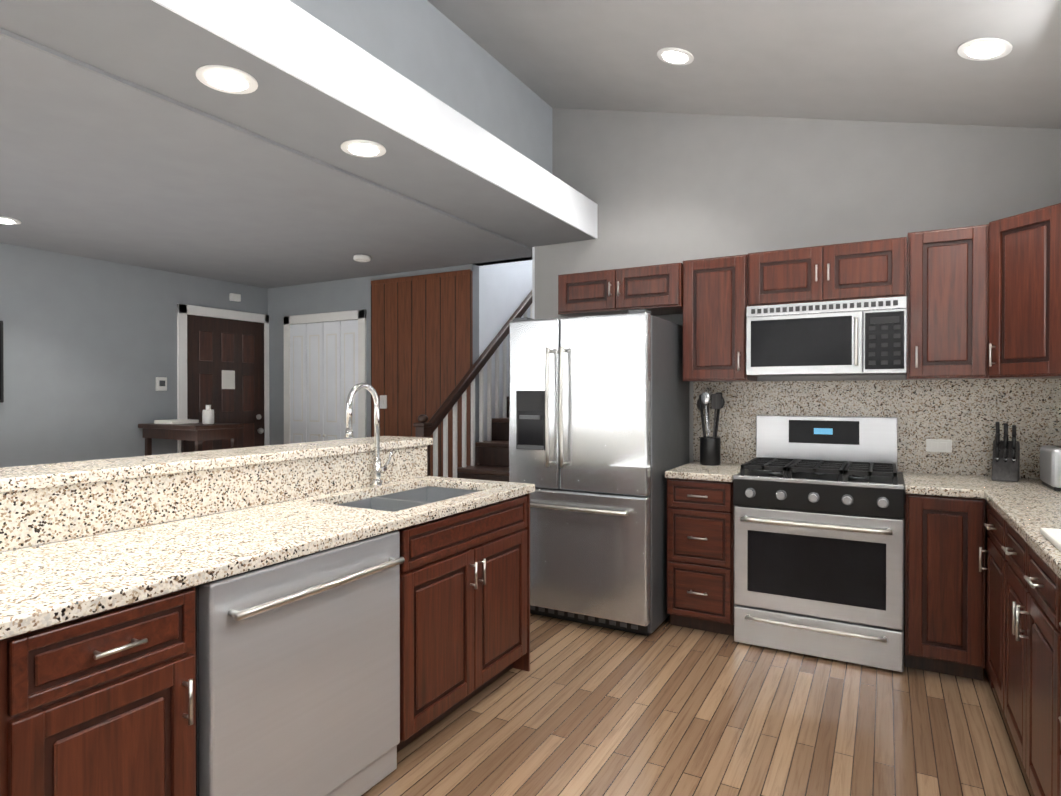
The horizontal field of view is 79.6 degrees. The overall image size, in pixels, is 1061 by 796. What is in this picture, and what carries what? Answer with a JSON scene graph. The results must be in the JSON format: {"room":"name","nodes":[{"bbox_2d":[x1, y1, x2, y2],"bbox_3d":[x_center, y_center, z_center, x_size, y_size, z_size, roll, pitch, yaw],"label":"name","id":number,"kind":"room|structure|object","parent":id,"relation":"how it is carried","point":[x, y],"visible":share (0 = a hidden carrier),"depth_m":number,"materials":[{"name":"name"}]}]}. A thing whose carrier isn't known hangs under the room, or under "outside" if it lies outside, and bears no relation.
{"room":"kitchen","nodes":[
{"label":"kitchen","id":0,"kind":"room"},
{"bbox_2d":[0,243,267,467],"bbox_3d":[-4.418,0.083,3.587,0.131,2.490,7.080,0,0,29],"label":"wall","id":1,"kind":"structure","parent":0,"point":[89,350],"depth_m":5.10,"materials":[{"name":"paint"}]},
{"bbox_2d":[0,320,3,402],"bbox_3d":[-4.083,-0.257,4.040,0.073,0.585,1.200,0,0,29],"label":"wall-mounted tv","id":2,"kind":"object","parent":1,"relation":"attached to","point":[1,368],"visible":1,"depth_m":4.54,"materials":[{"name":"black plastic"}]},
{"bbox_2d":[177,304,268,452],"bbox_3d":[-2.904,0.231,6.150,0.080,2.165,1.000,0,0,29],"label":"door","id":3,"kind":"structure","parent":1,"relation":"attached to","point":[223,368],"depth_m":6.13,"materials":[{"name":"brown wood"}]},
{"bbox_2d":[230,293,240,301],"bbox_3d":[-2.885,-0.982,6.218,0.039,0.070,0.100,0,0,29],"label":"door chime","id":4,"kind":"object","parent":1,"relation":"attached to","point":[235,297],"visible":1,"depth_m":6.20,"materials":[{"name":"white plastic"}]},
{"bbox_2d":[196,65,257,93],"bbox_3d":[-1.063,-1.113,2.233,0.198,0.012,0.198,0,0,29],"label":"recessed light","id":5,"kind":"object","parent":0,"point":[226,79],"visible":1,"depth_m":2.21,"materials":[{"name":"white"}]},
{"bbox_2d":[0,35,531,288],"bbox_3d":[-3.026,-1.157,2.804,3.319,0.100,7.080,0,0,29],"label":"ceiling","id":6,"kind":"structure","parent":0,"point":[94,166],"depth_m":3.56,"materials":[{"name":"paint"}]},
{"bbox_2d":[0,216,20,224],"bbox_3d":[-3.303,-1.108,3.971,0.198,0.012,0.198,0,0,29],"label":"recessed light","id":7,"kind":"object","parent":6,"relation":"in","point":[7,220],"visible":1,"depth_m":3.98,"materials":[{"name":"white"}]},
{"bbox_2d":[353,254,370,261],"bbox_3d":[-1.329,-1.098,5.022,0.130,0.044,0.130,0,0,29],"label":"smoke detector","id":8,"kind":"object","parent":6,"relation":"attached to","point":[362,258],"visible":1,"depth_m":4.98,"materials":[{"name":"white plastic"}]},
{"bbox_2d":[341,139,385,157],"bbox_3d":[-0.750,-1.117,2.859,0.198,0.012,0.198,0,0,29],"label":"recessed light","id":9,"kind":"object","parent":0,"point":[364,148],"visible":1,"depth_m":2.84,"materials":[{"name":"white"}]},
{"bbox_2d":[268,264,478,444],"bbox_3d":[-1.575,0.069,5.998,2.550,2.490,0.100,0,0,29],"label":"wall","id":10,"kind":"structure","parent":0,"point":[351,294],"depth_m":6.19,"materials":[{"name":"paint"}]},
{"bbox_2d":[284,309,365,443],"bbox_3d":[-2.012,0.246,6.159,1.100,2.135,0.044,0,0,29],"label":"door","id":11,"kind":"structure","parent":10,"relation":"attached to","point":[324,366],"depth_m":6.16,"materials":[{"name":"white paint"}]},
{"bbox_2d":[371,269,472,477],"bbox_3d":[-0.974,0.122,5.585,1.110,2.390,0.034,0,0,29],"label":"wall","id":12,"kind":"structure","parent":10,"relation":"attached to","point":[421,344],"depth_m":5.55,"materials":[{"name":"brown wood"}]},
{"bbox_2d":[380,395,386,408],"bbox_3d":[-1.334,0.036,5.762,0.080,0.120,0.015,0,0,29],"label":"switch plate","id":13,"kind":"object","parent":12,"relation":"attached to","point":[383,401],"visible":0.96,"depth_m":5.76,"materials":[{"name":"white plastic"}]},
{"bbox_2d":[289,0,551,173],"bbox_3d":[-1.569,-1.862,1.798,0.200,0.999,6.750,0,0,29],"label":"wall","id":14,"kind":"structure","parent":0,"point":[428,47],"depth_m":3.56,"materials":[{"name":"paint"}]},
{"bbox_2d":[474,257,531,265],"bbox_3d":[0.774,-2.561,6.860,0.900,2.860,3.920,0,0,29],"label":"ceiling","id":15,"kind":"structure","parent":0,"point":[519,259],"depth_m":5.23,"materials":[{"name":"paint"}]},
{"bbox_2d":[479,260,531,440],"bbox_3d":[0.425,-1.292,7.062,0.100,5.200,3.720,0,0,29],"label":"wall","id":16,"kind":"structure","parent":0,"point":[505,289],"depth_m":5.70,"materials":[{"name":"white paint"}]},
{"bbox_2d":[532,247,534,318],"bbox_3d":[1.044,-1.289,6.528,0.100,5.200,4.050,0,0,29],"label":"wall","id":17,"kind":"structure","parent":0,"point":[533,282],"depth_m":4.78,"materials":[{"name":"white paint"}]},
{"bbox_2d":[361,613,1034,795],"bbox_3d":[-0.620,1.378,3.550,6.810,0.100,10.900,0,0,29],"label":"floor","id":18,"kind":"structure","parent":0,"point":[665,708],"depth_m":2.56,"materials":[{"name":"brown wood"}]},
{"bbox_2d":[0,625,55,795],"bbox_3d":[-1.506,0.908,1.057,0.632,0.870,0.942,0,0,29],"label":"base cabinet","id":19,"kind":"object","parent":18,"relation":"on","point":[27,660],"depth_m":1.29,"materials":[{"name":"brown wood"}]},
{"bbox_2d":[56,586,195,795],"bbox_3d":[-1.228,0.905,1.555,0.632,0.870,0.482,0,0,29],"label":"base cabinet","id":20,"kind":"object","parent":18,"relation":"on","point":[103,703],"depth_m":1.46,"materials":[{"name":"brown wood"}]},
{"bbox_2d":[138,422,243,455],"bbox_3d":[-2.870,0.768,5.384,0.790,1.100,0.440,0,0,29],"label":"console table","id":21,"kind":"object","parent":18,"relation":"on","point":[198,433],"visible":0.4,"depth_m":5.23,"materials":[{"name":"brown wood"}]},
{"bbox_2d":[154,405,213,423],"bbox_3d":[-2.912,0.137,5.381,0.515,0.159,0.240,0,0,29],"label":"decor","id":22,"kind":"object","parent":21,"relation":"on","point":[208,415],"visible":1,"depth_m":5.32,"materials":[{"name":"white plastic"}]},
{"bbox_2d":[195,529,404,795],"bbox_3d":[-0.884,0.902,2.084,0.677,0.869,0.729,0,0,29],"label":"dishwasher","id":23,"kind":"object","parent":18,"relation":"on","point":[298,676],"visible":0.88,"depth_m":1.88,"materials":[{"name":"grey metal"}]},
{"bbox_2d":[397,493,529,752],"bbox_3d":[-0.508,0.897,2.847,0.632,0.870,0.942,0,0,29],"label":"base cabinet","id":24,"kind":"object","parent":18,"relation":"on","point":[465,576],"depth_m":2.61,"materials":[{"name":"brown wood"}]},
{"bbox_2d":[0,436,534,639],"bbox_3d":[-1.682,0.350,1.059,0.975,0.244,5.285,0,0,29],"label":"countertop","id":25,"kind":"structure","parent":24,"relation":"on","point":[48,585],"depth_m":2.03,"materials":[{"name":"beige stone"}]},
{"bbox_2d":[345,383,392,486],"bbox_3d":[-0.744,0.175,2.936,0.122,0.492,0.232,0,0,29],"label":"gooseneck faucet","id":26,"kind":"object","parent":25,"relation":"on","point":[377,481],"visible":1,"depth_m":3.01,"materials":[{"name":"silver metal"}]},
{"bbox_2d":[337,486,478,511],"bbox_3d":[-0.524,0.565,2.844,0.494,0.206,0.814,0,0,29],"label":"double-bowl sink","id":27,"kind":"object","parent":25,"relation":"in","point":[398,501],"visible":0.06,"depth_m":3.11,"materials":[{"name":"metal"}]},
{"bbox_2d":[413,290,531,481],"bbox_3d":[0.416,-0.809,6.239,0.688,4.245,4.532,0,0,29],"label":"staircase","id":28,"kind":"structure","parent":18,"relation":"on","point":[490,458],"depth_m":5.23,"materials":[{"name":"brown wood"}]},
{"bbox_2d":[509,309,688,635],"bbox_3d":[0.436,0.419,3.998,0.883,1.813,0.918,0,0,29],"label":"refrigerator","id":29,"kind":"object","parent":18,"relation":"on","point":[598,426],"visible":0.85,"depth_m":3.63,"materials":[{"name":"grey metal"}]},
{"bbox_2d":[667,478,733,635],"bbox_3d":[1.082,0.892,3.813,0.373,0.870,0.654,0,0,29],"label":"base cabinet","id":30,"kind":"object","parent":18,"relation":"on","point":[700,554],"visible":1,"depth_m":3.56,"materials":[{"name":"brown wood"}]},
{"bbox_2d":[665,458,745,481],"bbox_3d":[1.079,0.436,3.807,0.380,0.039,0.607,0,0,29],"label":"countertop","id":31,"kind":"structure","parent":30,"relation":"on","point":[724,472],"depth_m":3.62,"materials":[{"name":"beige stone"}]},
{"bbox_2d":[697,387,724,465],"bbox_3d":[1.119,0.173,3.966,0.182,0.484,0.229,0,0,29],"label":"utensil crock","id":32,"kind":"object","parent":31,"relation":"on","point":[710,451],"visible":1,"depth_m":3.91,"materials":[{"name":"black ceramic"}]},
{"bbox_2d":[733,415,903,671],"bbox_3d":[1.579,0.719,3.489,0.797,1.220,0.702,0,0,29],"label":"gas range","id":33,"kind":"object","parent":18,"relation":"on","point":[818,502],"visible":1,"depth_m":3.27,"materials":[{"name":"grey metal"}]},
{"bbox_2d":[904,490,993,687],"bbox_3d":[2.371,0.896,3.114,0.940,0.870,0.620,0,0,29],"label":"base cabinet","id":34,"kind":"object","parent":18,"relation":"on","point":[945,602],"visible":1,"depth_m":3.00,"materials":[{"name":"brown wood"}]},
{"bbox_2d":[979,502,1060,795],"bbox_3d":[0.865,0.913,0.117,0.652,0.870,6.113,0,0,29],"label":"base cabinet","id":35,"kind":"object","parent":18,"relation":"on","point":[1024,624],"visible":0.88,"depth_m":2.09,"materials":[{"name":"brown wood"}]},
{"bbox_2d":[957,378,1060,578],"bbox_3d":[1.016,0.196,0.379,0.666,0.559,6.727,0,0,29],"label":"countertop","id":36,"kind":"structure","parent":35,"relation":"on","point":[964,415],"depth_m":3.31,"materials":[{"name":"beige stone"}]},
{"bbox_2d":[992,422,1019,481],"bbox_3d":[2.444,0.270,3.272,0.110,0.298,0.167,0,0,39],"label":"knife block","id":37,"kind":"object","parent":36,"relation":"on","point":[1006,460],"visible":1,"depth_m":3.25,"materials":[{"name":"black wood"}]},
{"bbox_2d":[1040,528,1060,550],"bbox_3d":[1.598,0.418,1.695,0.295,0.021,0.530,0,0,29],"label":"cutting board","id":38,"kind":"object","parent":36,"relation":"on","point":[1052,536],"visible":1,"depth_m":1.89,"materials":[{"name":"white plastic"}]},
{"bbox_2d":[1040,445,1060,490],"bbox_3d":[2.501,0.325,2.950,0.180,0.192,0.298,0,0,29],"label":"toaster","id":39,"kind":"object","parent":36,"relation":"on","point":[1050,466],"visible":1,"depth_m":2.91,"materials":[{"name":"silver metal"}]},
{"bbox_2d":[427,0,1060,128],"bbox_3d":[-0.088,-1.770,0.974,3.390,0.984,6.950,0,0,29],"label":"ceiling","id":40,"kind":"structure","parent":0,"point":[901,61],"depth_m":3.20,"materials":[{"name":"paint"}]},
{"bbox_2d":[0,0,597,249],"bbox_3d":[-1.411,-1.231,1.714,0.560,0.260,6.750,0,0,29],"label":"bulkhead soffit","id":41,"kind":"structure","parent":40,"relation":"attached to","point":[322,93],"depth_m":2.46,"materials":[{"name":"paint"}]},
{"bbox_2d":[657,47,693,64],"bbox_3d":[0.776,-1.831,3.412,0.192,0.055,0.198,0,0,29],"label":"recessed light","id":42,"kind":"object","parent":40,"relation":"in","point":[673,56],"visible":1,"depth_m":3.40,"materials":[{"name":"white"}]},
{"bbox_2d":[957,38,1011,60],"bbox_3d":[1.929,-1.482,2.707,0.192,0.055,0.198,0,0,29],"label":"recessed light","id":43,"kind":"object","parent":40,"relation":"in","point":[982,49],"visible":1,"depth_m":2.69,"materials":[{"name":"white"}]},
{"bbox_2d":[535,108,1060,473],"bbox_3d":[1.614,-0.525,4.085,3.440,3.700,0.330,0,0,29],"label":"wall","id":44,"kind":"structure","parent":0,"point":[662,188],"depth_m":3.96,"materials":[{"name":"grey paint"}]},
{"bbox_2d":[558,263,682,316],"bbox_3d":[0.624,-0.693,4.205,0.833,0.265,0.414,0,0,29],"label":"upper cabinet","id":45,"kind":"object","parent":44,"relation":"attached to","point":[656,289],"visible":1,"depth_m":4.04,"materials":[{"name":"brown wood"}]},
{"bbox_2d":[683,254,756,381],"bbox_3d":[1.165,-0.471,3.923,0.380,0.735,0.384,0,0,29],"label":"upper cabinet","id":46,"kind":"object","parent":44,"relation":"attached to","point":[715,297],"visible":1,"depth_m":3.78,"materials":[{"name":"brown wood"}]},
{"bbox_2d":[748,237,906,305],"bbox_3d":[1.681,-0.685,3.633,0.795,0.314,0.384,0,0,29],"label":"upper cabinet","id":47,"kind":"object","parent":44,"relation":"attached to","point":[859,270],"visible":1,"depth_m":3.48,"materials":[{"name":"brown wood"}]},
{"bbox_2d":[746,296,906,376],"bbox_3d":[1.665,-0.328,3.604,0.793,0.392,0.453,0,0,29],"label":"microwave","id":48,"kind":"object","parent":47,"relation":"attached to","point":[850,337],"visible":1,"depth_m":3.44,"materials":[{"name":"grey metal"}]},
{"bbox_2d":[926,439,951,452],"bbox_3d":[2.254,0.264,3.512,0.120,0.070,0.010,0,0,29],"label":"electrical outlet plate","id":49,"kind":"object","parent":44,"relation":"attached to","point":[936,445],"visible":1,"depth_m":3.51,"materials":[{"name":"white plastic"}]},
{"bbox_2d":[905,224,988,379],"bbox_3d":[2.183,-0.480,3.355,0.345,0.760,0.384,0,0,29],"label":"upper cabinet","id":50,"kind":"object","parent":44,"relation":"attached to","point":[947,299],"visible":1,"depth_m":3.22,"materials":[{"name":"brown wood"}]},
{"bbox_2d":[985,203,1060,378],"bbox_3d":[2.539,-0.484,3.037,0.596,0.770,0.592,0,0,29],"label":"upper cabinet","id":51,"kind":"object","parent":44,"relation":"attached to","point":[1024,313],"visible":1,"depth_m":2.96,"materials":[{"name":"brown wood"}]}
]}

